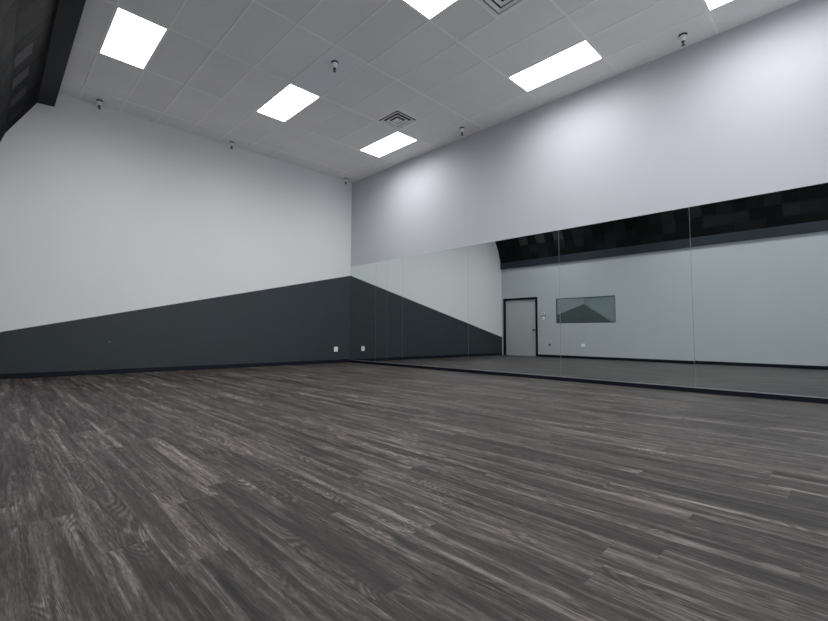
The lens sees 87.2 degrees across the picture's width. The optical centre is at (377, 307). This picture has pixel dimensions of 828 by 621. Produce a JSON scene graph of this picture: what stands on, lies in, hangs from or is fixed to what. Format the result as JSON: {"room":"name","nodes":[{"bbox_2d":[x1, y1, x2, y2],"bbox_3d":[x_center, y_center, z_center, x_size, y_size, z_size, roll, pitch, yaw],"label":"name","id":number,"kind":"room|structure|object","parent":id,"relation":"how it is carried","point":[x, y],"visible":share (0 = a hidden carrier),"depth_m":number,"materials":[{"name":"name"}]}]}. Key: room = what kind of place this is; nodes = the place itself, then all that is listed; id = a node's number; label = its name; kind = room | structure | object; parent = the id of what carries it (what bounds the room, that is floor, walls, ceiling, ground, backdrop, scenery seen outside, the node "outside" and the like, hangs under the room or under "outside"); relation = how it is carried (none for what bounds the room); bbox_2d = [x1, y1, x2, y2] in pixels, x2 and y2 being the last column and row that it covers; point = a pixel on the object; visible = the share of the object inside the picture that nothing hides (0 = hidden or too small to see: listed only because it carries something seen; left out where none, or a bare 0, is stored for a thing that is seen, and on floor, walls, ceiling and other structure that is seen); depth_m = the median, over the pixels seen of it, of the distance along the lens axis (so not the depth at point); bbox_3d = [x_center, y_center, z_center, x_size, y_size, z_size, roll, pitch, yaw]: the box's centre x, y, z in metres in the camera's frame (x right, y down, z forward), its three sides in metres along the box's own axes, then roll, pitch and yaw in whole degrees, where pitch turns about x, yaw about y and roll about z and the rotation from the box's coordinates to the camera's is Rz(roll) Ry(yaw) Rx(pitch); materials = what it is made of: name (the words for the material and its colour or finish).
{"room":"exercise studio","nodes":[
{"label":"exercise studio","id":0,"kind":"room"},
{"bbox_2d":[0,0,58,141],"bbox_3d":[-2.013,-3.076,2.701,0.534,1.096,11.400,3,-5,-42],"label":"ceiling","id":1,"kind":"structure","parent":0,"point":[26,26],"depth_m":5.17,"materials":[{"name":"tile"}]},
{"bbox_2d":[37,0,85,106],"bbox_3d":[-1.756,-3.764,2.969,0.320,0.319,11.400,3,-5,-42],"label":"trim","id":2,"kind":"structure","parent":1,"relation":"attached to","point":[69,12],"depth_m":5.76,"materials":[{"name":"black paint"}]},
{"bbox_2d":[0,94,351,373],"bbox_3d":[-3.426,-1.129,9.080,7.460,4.979,0.120,3,-5,-42],"label":"wall","id":3,"kind":"structure","parent":0,"point":[167,246],"depth_m":8.28,"materials":[{"name":"white paint"}]},
{"bbox_2d":[0,359,349,378],"bbox_3d":[-3.400,1.212,8.892,7.220,0.085,0.013,3,-5,-42],"label":"baseboard","id":4,"kind":"structure","parent":3,"relation":"attached to","point":[222,366],"depth_m":8.15,"materials":[{"name":"blue paint"}]},
{"bbox_2d":[0,362,827,620],"bbox_3d":[0.403,1.091,4.654,7.460,0.120,11.640,3,-5,-42],"label":"floor","id":5,"kind":"structure","parent":0,"point":[348,491],"depth_m":1.96,"materials":[{"name":"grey wood"}]},
{"bbox_2d":[59,0,795,181],"bbox_3d":[0.597,-3.791,5.085,7.000,0.116,11.600,3,-5,-42],"label":"ceiling","id":6,"kind":"structure","parent":0,"point":[178,57],"depth_m":6.41,"materials":[{"name":"tile"}]},
{"bbox_2d":[96,99,102,108],"bbox_3d":[-4.857,-3.551,7.564,0.104,0.148,0.104,3,-5,-42],"label":"sprinkler","id":7,"kind":"object","parent":6,"relation":"attached to","point":[99,102],"visible":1,"depth_m":7.54,"materials":[{"name":"grey metal"}]},
{"bbox_2d":[99,7,167,68],"bbox_3d":[-3.405,-3.740,6.013,0.584,0.079,1.193,3,-5,-42],"label":"ceiling light","id":8,"kind":"object","parent":6,"relation":"attached to","point":[132,39],"visible":0.93,"depth_m":5.96,"materials":[{"name":"white plastic"}]},
{"bbox_2d":[256,84,318,121],"bbox_3d":[-1.591,-3.630,7.638,0.584,0.079,1.193,3,-5,-42],"label":"ceiling light","id":9,"kind":"object","parent":6,"relation":"attached to","point":[292,99],"visible":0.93,"depth_m":7.60,"materials":[{"name":"white plastic"}]},
{"bbox_2d":[331,60,337,71],"bbox_3d":[-0.633,-3.586,6.437,0.104,0.148,0.104,3,-5,-42],"label":"sprinkler","id":10,"kind":"object","parent":6,"relation":"attached to","point":[334,62],"visible":1,"depth_m":6.41,"materials":[{"name":"white metal"}]},
{"bbox_2d":[360,131,416,156],"bbox_3d":[0.224,-3.519,9.263,0.584,0.079,1.193,3,-5,-42],"label":"ceiling light","id":11,"kind":"object","parent":6,"relation":"attached to","point":[397,140],"visible":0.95,"depth_m":9.22,"materials":[{"name":"white plastic"}]},
{"bbox_2d":[376,109,418,130],"bbox_3d":[0.381,-3.578,8.177,0.586,0.087,0.586,3,-5,-42],"label":"ceiling vent","id":12,"kind":"object","parent":6,"relation":"in","point":[397,119],"visible":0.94,"depth_m":8.21,"materials":[{"name":"grey metal"}]},
{"bbox_2d":[59,0,799,182],"bbox_3d":[0.745,-3.722,5.215,6.401,0.006,11.401,3,-5,-42],"label":"grid","id":13,"kind":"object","parent":6,"relation":"attached to","point":[185,1],"depth_m":6.52,"materials":[{"name":"metal"}]},
{"bbox_2d":[403,0,456,19],"bbox_3d":[0.852,-3.773,4.919,0.584,0.079,1.193,3,-5,-42],"label":"ceiling light","id":14,"kind":"object","parent":6,"relation":"attached to","point":[429,9],"visible":1,"depth_m":5.32,"materials":[{"name":"white plastic"}]},
{"bbox_2d":[459,127,464,135],"bbox_3d":[1.657,-3.448,8.462,0.104,0.148,0.104,3,-5,-42],"label":"sprinkler","id":15,"kind":"object","parent":6,"relation":"attached to","point":[460,128],"visible":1,"depth_m":8.44,"materials":[{"name":"white metal"}]},
{"bbox_2d":[478,0,525,17],"bbox_3d":[1.509,-3.753,5.099,0.586,0.087,0.586,3,-5,-42],"label":"ceiling vent","id":16,"kind":"object","parent":6,"relation":"in","point":[498,8],"visible":1,"depth_m":5.31,"materials":[{"name":"grey metal"}]},
{"bbox_2d":[508,40,602,91],"bbox_3d":[2.667,-3.662,6.545,0.584,0.079,1.193,3,-5,-42],"label":"ceiling light","id":17,"kind":"object","parent":6,"relation":"attached to","point":[582,54],"visible":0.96,"depth_m":6.50,"materials":[{"name":"white plastic"}]},
{"bbox_2d":[678,32,687,45],"bbox_3d":[4.094,-3.588,5.795,0.104,0.148,0.104,3,-5,-42],"label":"sprinkler","id":18,"kind":"object","parent":6,"relation":"attached to","point":[682,37],"visible":1,"depth_m":5.78,"materials":[{"name":"white plastic"}]},
{"bbox_2d":[704,0,732,10],"bbox_3d":[4.295,-3.757,4.732,0.584,0.079,1.193,3,-5,-42],"label":"ceiling light","id":19,"kind":"object","parent":6,"relation":"attached to","point":[711,4],"visible":1,"depth_m":5.25,"materials":[{"name":"white plastic"}]},
{"bbox_2d":[351,0,827,386],"bbox_3d":[3.193,-1.189,7.201,0.120,4.979,11.520,3,-5,-42],"label":"wall","id":20,"kind":"structure","parent":0,"point":[740,111],"depth_m":6.46,"materials":[{"name":"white paint"}]},
{"bbox_2d":[350,262,375,361],"bbox_3d":[-0.372,0.110,10.997,0.006,2.444,1.000,3,-5,-42],"label":"mirror panel","id":21,"kind":"object","parent":20,"relation":"attached to","point":[363,277],"visible":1,"depth_m":10.97,"materials":[{"name":"silver glass"}]},
{"bbox_2d":[375,285,386,361],"bbox_3d":[0.098,0.378,10.454,0.006,1.852,0.405,3,-5,-42],"label":"mirror panel","id":22,"kind":"object","parent":20,"relation":"attached to","point":[381,291],"visible":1,"depth_m":10.45,"materials":[{"name":"silver glass"}]},
{"bbox_2d":[387,258,402,363],"bbox_3d":[0.409,0.064,10.128,0.006,2.444,0.508,3,-5,-42],"label":"mirror panel","id":23,"kind":"object","parent":20,"relation":"attached to","point":[395,266],"visible":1,"depth_m":10.12,"materials":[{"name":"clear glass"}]},
{"bbox_2d":[402,246,467,368],"bbox_3d":[1.191,0.018,9.258,0.006,2.444,1.825,3,-5,-42],"label":"mirror panel","id":24,"kind":"object","parent":20,"relation":"attached to","point":[435,284],"visible":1,"depth_m":9.19,"materials":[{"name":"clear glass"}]},
{"bbox_2d":[468,230,560,375],"bbox_3d":[2.421,-0.054,7.889,0.006,2.444,1.847,3,-5,-42],"label":"mirror panel","id":25,"kind":"object","parent":20,"relation":"attached to","point":[514,283],"visible":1,"depth_m":7.80,"materials":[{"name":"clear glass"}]},
{"bbox_2d":[350,360,827,403],"bbox_3d":[3.088,1.164,7.056,0.017,0.062,11.388,3,-5,-42],"label":"baseboard","id":26,"kind":"structure","parent":20,"relation":"attached to","point":[626,384],"depth_m":6.31,"materials":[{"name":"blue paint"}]},
{"bbox_2d":[559,207,694,386],"bbox_3d":[3.648,-0.125,6.524,0.006,2.444,1.817,3,-5,-42],"label":"mirror panel","id":27,"kind":"object","parent":20,"relation":"attached to","point":[626,308],"visible":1,"depth_m":6.42,"materials":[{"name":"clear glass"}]},
{"bbox_2d":[689,183,827,397],"bbox_3d":[4.870,-0.197,5.164,0.006,2.444,1.834,3,-5,-42],"label":"mirror panel","id":28,"kind":"object","parent":20,"relation":"attached to","point":[759,263],"visible":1,"depth_m":5.31,"materials":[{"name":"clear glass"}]}
]}

